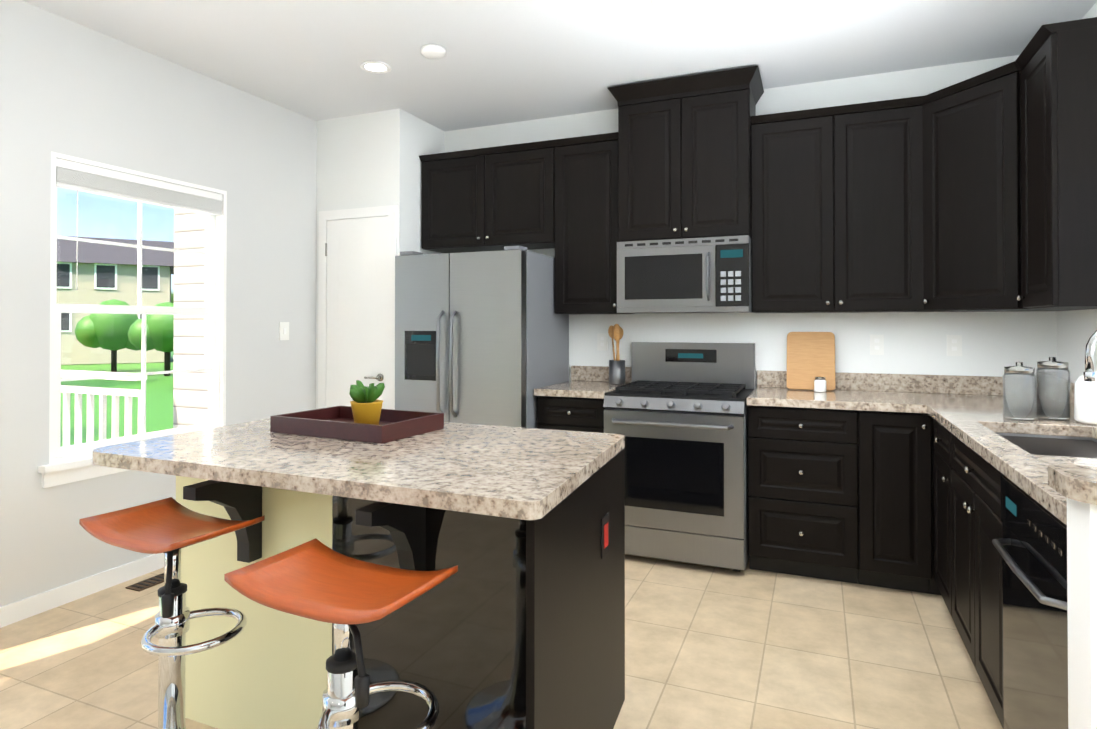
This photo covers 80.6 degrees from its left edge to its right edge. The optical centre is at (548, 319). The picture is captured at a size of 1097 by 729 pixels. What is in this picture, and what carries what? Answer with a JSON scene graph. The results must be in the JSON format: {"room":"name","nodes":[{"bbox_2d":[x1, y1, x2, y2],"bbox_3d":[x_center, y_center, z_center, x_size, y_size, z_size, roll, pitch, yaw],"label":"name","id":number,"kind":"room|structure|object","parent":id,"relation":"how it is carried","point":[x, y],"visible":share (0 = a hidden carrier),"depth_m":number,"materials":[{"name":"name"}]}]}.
{"room":"kitchen","nodes":[
{"label":"kitchen","id":0,"kind":"room"},
{"bbox_2d":[0,0,316,606],"bbox_3d":[-2.895,-0.055,1.675,0.120,2.740,7.400,0,-1,23],"label":"wall","id":1,"kind":"structure","parent":0,"point":[70,88],"depth_m":3.24,"materials":[{"name":"paint"}]},
{"bbox_2d":[0,553,163,627],"bbox_3d":[-2.118,1.286,3.338,0.030,0.085,2.590,0,-1,23],"label":"baseboard","id":2,"kind":"structure","parent":1,"relation":"attached to","point":[19,610],"depth_m":3.04,"materials":[{"name":"white wood"}]},
{"bbox_2d":[38,151,226,487],"bbox_3d":[-2.139,0.000,3.429,0.170,1.540,1.050,0,-1,23],"label":"window","id":3,"kind":"structure","parent":1,"relation":"in","point":[69,464],"depth_m":3.37,"materials":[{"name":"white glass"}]},
{"bbox_2d":[173,208,208,428],"bbox_3d":[-1.775,-0.256,5.088,0.410,3.600,2.240,0,-1,23],"label":"siding","id":4,"kind":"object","parent":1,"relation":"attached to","point":[190,284],"depth_m":4.07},
{"bbox_2d":[279,322,288,339],"bbox_3d":[-1.743,0.077,4.271,0.011,0.120,0.080,0,-1,23],"label":"light switch","id":5,"kind":"object","parent":1,"relation":"attached to","point":[283,326],"depth_m":4.26,"materials":[{"name":"white plastic"}]},
{"bbox_2d":[316,108,444,409],"bbox_3d":[-1.215,-0.030,4.648,0.700,2.740,0.619,0,-1,23],"label":"wall","id":6,"kind":"structure","parent":0,"point":[369,198],"depth_m":4.42,"materials":[{"name":"paint"}]},
{"bbox_2d":[0,554,1002,728],"bbox_3d":[-0.804,1.357,0.793,4.650,0.100,7.640,0,-1,23],"label":"floor","id":7,"kind":"structure","parent":0,"point":[708,647],"depth_m":2.51,"materials":[{"name":"tile"}]},
{"bbox_2d":[125,573,163,591],"bbox_3d":[-1.980,1.324,3.319,0.100,0.008,0.320,0,-1,23],"label":"floor vent","id":8,"kind":"object","parent":7,"relation":"in","point":[148,583],"visible":0.58,"depth_m":3.24,"materials":[{"name":"metal"}]},
{"bbox_2d":[79,497,264,728],"bbox_3d":[-0.987,0.916,1.696,0.422,0.793,0.398,0,-1,23],"label":"stool","id":9,"kind":"object","parent":7,"relation":"on","point":[170,527],"visible":1,"depth_m":1.68,"materials":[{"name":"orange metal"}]},
{"bbox_2d":[224,538,457,728],"bbox_3d":[-0.421,0.913,1.331,0.418,0.793,0.399,0,-1,23],"label":"stool","id":10,"kind":"object","parent":7,"relation":"on","point":[316,579],"visible":1,"depth_m":1.31,"materials":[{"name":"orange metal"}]},
{"bbox_2d":[176,462,624,728],"bbox_3d":[-0.518,0.877,2.087,1.429,0.882,0.900,0,-1,23],"label":"kitchen island","id":11,"kind":"object","parent":7,"relation":"on","point":[516,620],"depth_m":1.82,"materials":[{"name":"wood"}]},
{"bbox_2d":[92,418,624,521],"bbox_3d":[-0.539,0.413,2.067,1.488,0.040,0.900,0,-1,23],"label":"island countertop","id":12,"kind":"structure","parent":11,"relation":"on","point":[517,474],"depth_m":1.79,"materials":[{"name":"beige stone"}]},
{"bbox_2d":[270,380,443,442],"bbox_3d":[-0.675,0.306,2.298,0.500,0.174,0.330,0,-1,27],"label":"tray","id":13,"kind":"object","parent":12,"relation":"on","point":[364,417],"visible":1,"depth_m":2.25,"materials":[{"name":"brown wood"}]},
{"bbox_2d":[395,245,568,427],"bbox_3d":[-0.420,0.455,4.167,0.865,1.752,0.831,0,-1,23],"label":"fridge","id":14,"kind":"object","parent":7,"relation":"on","point":[481,338],"visible":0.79,"depth_m":3.83,"materials":[{"name":"silver metal"}]},
{"bbox_2d":[537,397,605,432],"bbox_3d":[0.243,0.897,4.031,0.431,0.875,0.616,0,-1,23],"label":"base cabinet","id":15,"kind":"object","parent":7,"relation":"on","point":[585,414],"depth_m":3.75,"materials":[{"name":"black wood"}]},
{"bbox_2d":[534,381,631,400],"bbox_3d":[0.238,0.429,4.021,0.433,0.040,0.646,0,-1,23],"label":"countertop","id":16,"kind":"structure","parent":15,"relation":"on","point":[598,389],"depth_m":3.80,"materials":[{"name":"beige stone"}]},
{"bbox_2d":[608,324,624,383],"bbox_3d":[0.428,0.218,4.114,0.121,0.382,0.102,0,-1,23],"label":"utensil crock","id":17,"kind":"object","parent":16,"relation":"on","point":[616,366],"visible":0.98,"depth_m":4.07,"materials":[{"name":"silver metal"}]},
{"bbox_2d":[603,342,754,571],"bbox_3d":[0.767,0.737,3.729,0.754,1.188,0.722,0,-1,23],"label":"range","id":18,"kind":"object","parent":7,"relation":"on","point":[676,414],"visible":0.96,"depth_m":3.46,"materials":[{"name":"silver metal"}]},
{"bbox_2d":[748,405,861,583],"bbox_3d":[1.396,0.893,3.552,0.523,0.875,0.616,0,-1,23],"label":"base cabinet","id":19,"kind":"object","parent":7,"relation":"on","point":[805,465],"depth_m":3.27,"materials":[{"name":"black wood"}]},
{"bbox_2d":[747,385,1073,412],"bbox_3d":[1.836,0.424,3.357,1.489,0.040,0.646,0,-1,23],"label":"countertop","id":20,"kind":"structure","parent":19,"relation":"on","point":[864,400],"depth_m":3.30,"materials":[{"name":"beige stone"}]},
{"bbox_2d":[786,332,834,390],"bbox_3d":[1.518,0.238,3.745,0.260,0.333,0.099,0,-1,23],"label":"cutting board","id":21,"kind":"object","parent":20,"relation":"on","point":[810,356],"visible":0.98,"depth_m":3.74,"materials":[{"name":"brown wood"}]},
{"bbox_2d":[814,377,825,391],"bbox_3d":[1.523,0.362,3.626,0.064,0.084,0.062,0,-1,23],"label":"jar","id":22,"kind":"object","parent":20,"relation":"on","point":[819,384],"visible":1,"depth_m":3.60,"materials":[{"name":"white ceramic"}]},
{"bbox_2d":[862,413,929,593],"bbox_3d":[1.782,0.891,3.391,0.314,0.875,0.616,0,-1,23],"label":"base cabinet","id":23,"kind":"object","parent":7,"relation":"on","point":[891,481],"depth_m":3.11,"materials":[{"name":"black wood"}]},
{"bbox_2d":[930,417,945,603],"bbox_3d":[2.029,0.886,2.720,0.646,0.875,0.425,0,-1,23],"label":"base cabinet","id":24,"kind":"object","parent":7,"relation":"on","point":[937,434],"depth_m":2.95,"materials":[{"name":"black wood"}]},
{"bbox_2d":[946,433,1003,728],"bbox_3d":[1.785,0.881,2.133,0.646,0.875,0.846,0,-1,23],"label":"base cabinet","id":25,"kind":"object","parent":7,"relation":"on","point":[974,566],"depth_m":2.23,"materials":[{"name":"black wood"}]},
{"bbox_2d":[926,405,1096,525],"bbox_3d":[1.729,0.412,2.039,0.676,0.040,1.870,0,-1,23],"label":"countertop","id":26,"kind":"structure","parent":25,"relation":"on","point":[973,425],"depth_m":2.09,"materials":[{"name":"beige stone"}]},
{"bbox_2d":[1003,362,1036,420],"bbox_3d":[1.879,0.282,2.579,0.110,0.226,0.110,0,-1,23],"label":"glass jar","id":27,"kind":"object","parent":26,"relation":"on","point":[1019,391],"visible":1,"depth_m":2.54,"materials":[{"name":"white"}]},
{"bbox_2d":[994,429,1096,456],"bbox_3d":[1.704,0.520,2.130,0.360,0.197,0.701,0,-1,23],"label":"sink","id":28,"kind":"object","parent":26,"relation":"in","point":[1036,440],"depth_m":2.36,"materials":[{"name":"grey metal"}]},
{"bbox_2d":[1035,357,1070,419],"bbox_3d":[2.017,0.273,2.587,0.110,0.246,0.110,0,-1,23],"label":"glass jar","id":29,"kind":"object","parent":26,"relation":"on","point":[1052,374],"visible":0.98,"depth_m":2.54,"materials":[{"name":"white"}]},
{"bbox_2d":[1074,372,1096,424],"bbox_3d":[2.093,0.297,2.444,0.154,0.195,0.200,0,-1,23],"label":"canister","id":30,"kind":"object","parent":26,"relation":"on","point":[1085,402],"visible":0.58,"depth_m":2.44,"materials":[{"name":"white ceramic"}]},
{"bbox_2d":[1083,330,1096,381],"bbox_3d":[1.874,0.198,2.108,0.236,0.387,0.144,0,-1,23],"label":"faucet","id":31,"kind":"object","parent":26,"relation":"on","point":[1089,373],"visible":1,"depth_m":2.10,"materials":[{"name":"silver metal"}]},
{"bbox_2d":[992,475,1067,728],"bbox_3d":[1.471,0.878,1.469,0.704,0.866,0.609,0,-1,23],"label":"dishwasher","id":32,"kind":"object","parent":7,"relation":"on","point":[1031,546],"visible":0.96,"depth_m":1.59,"materials":[{"name":"black metal"}]},
{"bbox_2d":[21,0,1096,131],"bbox_3d":[-0.804,-1.483,0.818,4.650,0.100,7.640,0,-1,23],"label":"ceiling","id":33,"kind":"structure","parent":0,"point":[504,61],"depth_m":3.29,"materials":[{"name":"paint"}]},
{"bbox_2d":[360,60,390,72],"bbox_3d":[-0.962,-1.404,3.601,0.170,0.007,0.170,0,-1,23],"label":"recessed light","id":34,"kind":"object","parent":33,"relation":"in","point":[375,66],"visible":1,"depth_m":3.59,"materials":[{"name":"white"}]},
{"bbox_2d":[421,44,445,58],"bbox_3d":[-0.601,-1.394,3.376,0.130,0.032,0.130,0,-1,23],"label":"recessed light","id":35,"kind":"object","parent":33,"relation":"attached to","point":[432,51],"visible":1,"depth_m":3.34,"materials":[{"name":"white"}]},
{"bbox_2d":[445,55,1056,388],"bbox_3d":[0.639,-0.033,4.278,4.650,2.740,0.120,0,-1,23],"label":"wall","id":36,"kind":"structure","parent":0,"point":[994,343],"depth_m":3.77,"materials":[{"name":"paint"}]},
{"bbox_2d":[419,140,554,252],"bbox_3d":[-0.366,-0.813,4.459,1.000,0.643,0.321,0,-1,23],"label":"upper cabinet","id":37,"kind":"object","parent":36,"relation":"attached to","point":[490,198],"depth_m":4.30,"materials":[{"name":"black wood"}]},
{"bbox_2d":[551,132,632,314],"bbox_3d":[0.300,-0.586,4.181,0.439,1.101,0.321,0,-1,23],"label":"upper cabinet","id":38,"kind":"object","parent":36,"relation":"attached to","point":[585,247],"depth_m":4.04,"materials":[{"name":"black wood"}]},
{"bbox_2d":[597,333,607,350],"bbox_3d":[0.360,0.149,4.321,0.070,0.115,0.009,0,-1,23],"label":"electrical outlet plate","id":39,"kind":"object","parent":36,"relation":"attached to","point":[602,338],"depth_m":4.32,"materials":[{"name":"white plastic"}]},
{"bbox_2d":[615,67,758,244],"bbox_3d":[0.842,-0.926,3.923,0.761,0.920,0.386,0,-1,23],"label":"upper cabinet","id":40,"kind":"object","parent":36,"relation":"attached to","point":[685,146],"depth_m":3.73,"materials":[{"name":"black wood"}]},
{"bbox_2d":[617,235,751,313],"bbox_3d":[0.826,-0.252,3.880,0.754,0.420,0.463,0,-1,23],"label":"microwave","id":41,"kind":"object","parent":40,"relation":"attached to","point":[702,275],"visible":1,"depth_m":3.70,"materials":[{"name":"silver metal"}]},
{"bbox_2d":[571,365,1002,396],"bbox_3d":[1.400,0.358,3.874,2.692,0.099,0.026,0,-1,23],"label":"backsplash","id":42,"kind":"structure","parent":36,"relation":"attached to","point":[893,383],"depth_m":3.64,"materials":[{"name":"beige stone"}]},
{"bbox_2d":[751,96,918,312],"bbox_3d":[1.603,-0.591,3.639,0.857,1.101,0.321,0,-1,23],"label":"upper cabinet","id":43,"kind":"object","parent":36,"relation":"attached to","point":[837,187],"depth_m":3.48,"materials":[{"name":"black wood"}]},
{"bbox_2d":[870,335,883,354],"bbox_3d":[1.875,0.144,3.692,0.070,0.115,0.009,0,-1,23],"label":"electrical outlet plate","id":44,"kind":"object","parent":36,"relation":"attached to","point":[876,341],"depth_m":3.69,"materials":[{"name":"white plastic"}]},
{"bbox_2d":[947,335,961,355],"bbox_3d":[2.226,0.143,3.546,0.070,0.115,0.009,0,-1,23],"label":"electrical outlet plate","id":45,"kind":"object","parent":36,"relation":"attached to","point":[954,345],"depth_m":3.54,"materials":[{"name":"white plastic"}]},
{"bbox_2d":[919,57,1018,311],"bbox_3d":[2.020,-0.598,3.115,0.337,1.097,0.361,0,-1,23],"label":"upper cabinet","id":46,"kind":"object","parent":36,"relation":"attached to","point":[977,193],"depth_m":3.09,"materials":[{"name":"black wood"}]},
{"bbox_2d":[1048,464,1096,728],"bbox_3d":[1.328,0.803,1.120,0.720,1.013,0.180,0,-1,23],"label":"wall","id":47,"kind":"structure","parent":0,"point":[1076,485],"depth_m":1.23,"materials":[{"name":"paint"}]},
{"bbox_2d":[1057,2,1096,381],"bbox_3d":[1.288,-0.070,-0.064,0.120,2.740,7.400,0,-1,23],"label":"wall","id":48,"kind":"structure","parent":0,"point":[1076,330],"depth_m":3.12,"materials":[{"name":"paint"}]},
{"bbox_2d":[1019,17,1096,311],"bbox_3d":[2.176,-0.600,2.642,0.306,1.101,0.408,0,-1,23],"label":"upper cabinet","id":49,"kind":"object","parent":48,"relation":"attached to","point":[1058,70],"depth_m":2.51,"materials":[{"name":"black wood"}]},
{"bbox_2d":[1070,381,1074,400],"bbox_3d":[2.155,0.344,2.220,0.026,0.099,2.450,0,-1,23],"label":"backsplash","id":50,"kind":"structure","parent":48,"relation":"attached to","point":[1072,384],"depth_m":3.09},
{"label":"outside","id":51,"kind":"structure","parent":0,"visible":0},
{"bbox_2d":[61,370,146,445],"bbox_3d":[-4.377,0.888,2.088,2.920,1.260,5.040,0,-1,23],"label":"railing","id":52,"kind":"object","parent":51,"point":[90,425],"depth_m":4.11,"materials":[{"name":"white wood"}]},
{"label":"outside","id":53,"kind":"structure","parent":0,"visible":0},
{"bbox_2d":[56,236,173,364],"bbox_3d":[-24.538,-1.251,42.379,30.718,7.770,10.503,0,-1,-22],"label":"houses","id":54,"kind":"structure","parent":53,"point":[108,254],"depth_m":38.33},
{"bbox_2d":[57,187,173,302],"bbox_3d":[-67.552,-19.280,48.963,0.001,48.000,210.000,0,-1,23],"label":"sky","id":55,"kind":"structure","parent":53,"point":[147,218],"depth_m":80.40,"materials":[{"name":"blue"}]},
{"bbox_2d":[60,299,173,446],"bbox_3d":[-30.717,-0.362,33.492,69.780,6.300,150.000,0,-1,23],"label":"trees","id":56,"kind":"object","parent":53,"point":[150,398],"depth_m":28.36,"materials":[{"name":"green plant"}]}
]}

